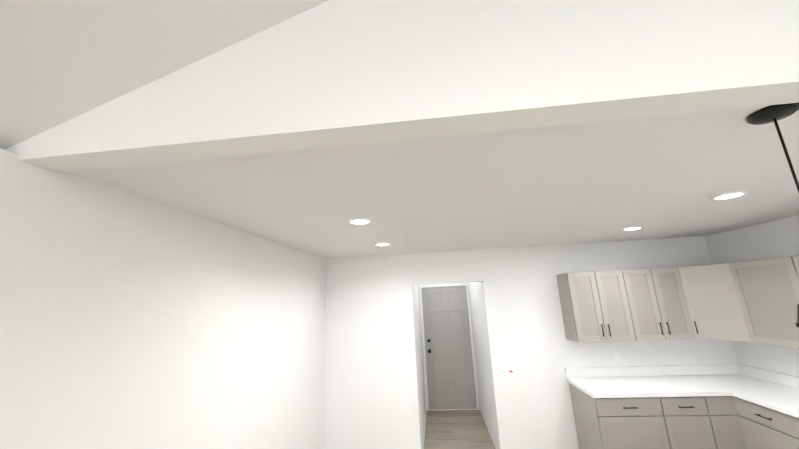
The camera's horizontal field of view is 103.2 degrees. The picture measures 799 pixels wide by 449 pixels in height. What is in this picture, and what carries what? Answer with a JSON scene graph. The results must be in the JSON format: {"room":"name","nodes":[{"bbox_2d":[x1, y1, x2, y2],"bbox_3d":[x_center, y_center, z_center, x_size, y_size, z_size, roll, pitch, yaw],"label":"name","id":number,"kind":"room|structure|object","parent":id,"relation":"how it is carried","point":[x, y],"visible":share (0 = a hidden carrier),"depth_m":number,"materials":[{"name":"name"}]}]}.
{"room":"kitchen","nodes":[
{"label":"kitchen","id":0,"kind":"room"},
{"bbox_2d":[0,148,325,448],"bbox_3d":[-1.180,1.288,2.367,0.130,2.440,3.390,-4,-13,5],"label":"wall","id":1,"kind":"structure","parent":0,"point":[129,320],"depth_m":1.55,"materials":[{"name":"white paint"}]},
{"bbox_2d":[0,0,328,149],"bbox_3d":[0.678,-1.538,-1.666,4.970,1.181,5.770,-4,-13,5],"label":"ceiling","id":2,"kind":"structure","parent":0,"point":[62,61],"depth_m":0.99,"materials":[{"name":"white paint"}]},
{"bbox_2d":[5,0,798,172],"bbox_3d":[0.947,-0.885,1.070,4.900,1.050,0.120,-4,-13,5],"label":"wall","id":3,"kind":"structure","parent":0,"point":[331,73],"depth_m":1.02,"materials":[{"name":"white paint"}]},
{"bbox_2d":[71,105,798,258],"bbox_3d":[-1.543,-0.350,0.956,10.040,0.150,10.900,-4,-13,5],"label":"ceiling","id":4,"kind":"structure","parent":0,"point":[663,176],"depth_m":1.66,"materials":[{"name":"white paint"}]},
{"bbox_2d":[347,218,371,224],"bbox_3d":[-0.287,-0.021,2.290,0.180,0.010,0.180,-4,-13,5],"label":"recessed light","id":5,"kind":"object","parent":4,"relation":"in","point":[358,221],"visible":0.98,"depth_m":2.26,"materials":[{"name":"white plastic"}]},
{"bbox_2d":[374,242,390,245],"bbox_3d":[-0.175,0.208,3.308,0.180,0.010,0.180,-4,-13,5],"label":"recessed light","id":6,"kind":"object","parent":4,"relation":"in","point":[382,244],"visible":1,"depth_m":3.28,"materials":[{"name":"white plastic"}]},
{"bbox_2d":[621,226,643,230],"bbox_3d":[2.270,0.040,3.087,0.180,0.010,0.180,-4,-13,5],"label":"recessed light","id":7,"kind":"object","parent":4,"relation":"in","point":[632,228],"visible":1,"depth_m":3.06,"materials":[{"name":"white plastic"}]},
{"bbox_2d":[710,191,747,199],"bbox_3d":[2.159,-0.187,2.078,0.180,0.010,0.180,-4,-13,5],"label":"recessed light","id":8,"kind":"object","parent":4,"relation":"in","point":[729,195],"visible":0.98,"depth_m":2.06,"materials":[{"name":"white plastic"}]},
{"bbox_2d":[746,103,798,192],"bbox_3d":[1.273,0.012,0.977,0.125,0.808,0.125,-4,-13,5],"label":"pendant light","id":9,"kind":"object","parent":4,"relation":"hanging from","point":[770,114],"visible":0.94,"depth_m":1.04,"materials":[{"name":"black metal"}]},
{"bbox_2d":[424,410,494,448],"bbox_3d":[-1.456,2.404,0.378,10.140,0.600,11.600,-4,-13,5],"label":"floor","id":10,"kind":"structure","parent":0,"point":[456,429],"depth_m":4.51,"materials":[{"name":"brown wood"}]},
{"bbox_2d":[567,380,672,448],"bbox_3d":[2.225,2.134,3.225,0.585,0.860,0.622,-4,-13,5],"label":"base cabinet","id":11,"kind":"object","parent":10,"relation":"on","point":[643,423],"depth_m":2.99,"materials":[{"name":"grey wood"}]},
{"bbox_2d":[566,372,788,399],"bbox_3d":[2.812,1.652,3.262,1.852,0.040,0.635,-4,-13,5],"label":"countertop","id":12,"kind":"structure","parent":11,"relation":"on","point":[599,387],"depth_m":3.17,"materials":[{"name":"white stone"}]},
{"bbox_2d":[665,396,720,448],"bbox_3d":[2.709,2.100,3.179,0.390,0.860,0.622,-4,-13,5],"label":"base cabinet","id":13,"kind":"object","parent":10,"relation":"on","point":[691,426],"depth_m":2.92,"materials":[{"name":"grey wood"}]},
{"bbox_2d":[709,396,744,448],"bbox_3d":[3.023,2.078,3.149,0.243,0.860,0.622,-4,-13,5],"label":"base cabinet","id":14,"kind":"object","parent":10,"relation":"on","point":[722,406],"depth_m":2.90,"materials":[{"name":"grey wood"}]},
{"bbox_2d":[733,396,798,448],"bbox_3d":[3.384,1.921,2.544,0.619,0.860,0.587,-4,-13,5],"label":"base cabinet","id":15,"kind":"object","parent":10,"relation":"on","point":[762,428],"depth_m":2.65,"materials":[{"name":"grey wood"}]},
{"bbox_2d":[733,388,798,419],"bbox_3d":[3.282,1.334,1.979,0.635,0.040,1.893,-4,-13,5],"label":"countertop","id":16,"kind":"structure","parent":15,"relation":"on","point":[786,400],"depth_m":2.70,"materials":[{"name":"white stone"}]},
{"bbox_2d":[325,236,738,448],"bbox_3d":[-1.169,1.634,4.097,9.920,2.540,0.120,-4,-13,5],"label":"wall","id":17,"kind":"structure","parent":0,"point":[374,387],"depth_m":3.83,"materials":[{"name":"white paint"}]},
{"bbox_2d":[422,406,426,448],"bbox_3d":[0.353,2.914,4.495,0.017,0.085,1.803,-4,-13,5],"label":"baseboard","id":18,"kind":"structure","parent":17,"relation":"attached to","point":[424,429],"depth_m":4.35,"materials":[{"name":"white paint"}]},
{"bbox_2d":[419,282,479,410],"bbox_3d":[0.845,2.100,5.559,0.894,2.100,0.143,-4,-13,5],"label":"entry door","id":19,"kind":"structure","parent":17,"relation":"in","point":[450,377],"depth_m":5.54,"materials":[{"name":"grey wood"}]},
{"bbox_2d":[503,362,517,375],"bbox_3d":[1.309,1.708,3.728,0.150,0.150,0.034,-4,-13,5],"label":"outlet box","id":20,"kind":"object","parent":17,"relation":"attached to","point":[510,369],"visible":1,"depth_m":3.74,"materials":[{"name":"white plastic"}]},
{"bbox_2d":[612,352,620,362],"bbox_3d":[2.497,1.530,3.650,0.072,0.116,0.008,-4,-13,5],"label":"outlet","id":21,"kind":"object","parent":17,"relation":"attached to","point":[616,357],"visible":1,"depth_m":3.65,"materials":[{"name":"white plastic"}]},
{"bbox_2d":[556,267,691,342],"bbox_3d":[2.534,0.905,3.595,1.211,0.750,0.373,-4,-13,5],"label":"upper cabinet","id":22,"kind":"object","parent":17,"relation":"attached to","point":[637,304],"depth_m":3.46,"materials":[{"name":"grey wood"}]},
{"bbox_2d":[565,364,740,375],"bbox_3d":[2.842,1.651,3.576,1.852,0.100,0.020,-4,-13,5],"label":"backsplash","id":23,"kind":"structure","parent":17,"relation":"attached to","point":[705,369],"depth_m":3.56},
{"bbox_2d":[705,215,798,376],"bbox_3d":[3.427,0.135,0.350,0.120,4.550,11.600,-4,-13,5],"label":"wall","id":24,"kind":"structure","parent":0,"point":[779,238],"depth_m":3.21,"materials":[{"name":"white paint"}]},
{"bbox_2d":[676,263,751,341],"bbox_3d":[3.360,0.814,3.372,0.670,0.750,0.669,-4,-13,5],"label":"upper cabinet","id":25,"kind":"object","parent":24,"relation":"attached to","point":[711,298],"depth_m":3.25,"materials":[{"name":"grey wood"}]},
{"bbox_2d":[728,256,798,347],"bbox_3d":[3.448,0.684,2.828,0.374,0.750,0.611,-4,-13,5],"label":"upper cabinet","id":26,"kind":"object","parent":24,"relation":"attached to","point":[755,301],"depth_m":2.82,"materials":[{"name":"grey wood"}]},
{"bbox_2d":[795,304,798,327],"bbox_3d":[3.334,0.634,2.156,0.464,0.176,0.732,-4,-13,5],"label":"handle","id":27,"kind":"object","parent":26,"relation":"attached to","point":[797,324],"visible":1,"depth_m":2.52,"materials":[{"name":"black metal"}]},
{"bbox_2d":[741,364,798,387],"bbox_3d":[3.617,1.312,2.264,0.020,0.100,2.508,-4,-13,5],"label":"backsplash","id":28,"kind":"structure","parent":24,"relation":"attached to","point":[762,374],"depth_m":3.16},
{"bbox_2d":[792,256,798,275],"bbox_3d":[3.386,0.355,2.212,0.337,0.380,0.740,-4,-13,5],"label":"upper cabinet","id":29,"kind":"object","parent":24,"relation":"attached to","point":[795,259],"depth_m":2.59,"materials":[{"name":"grey wood"}]}
]}

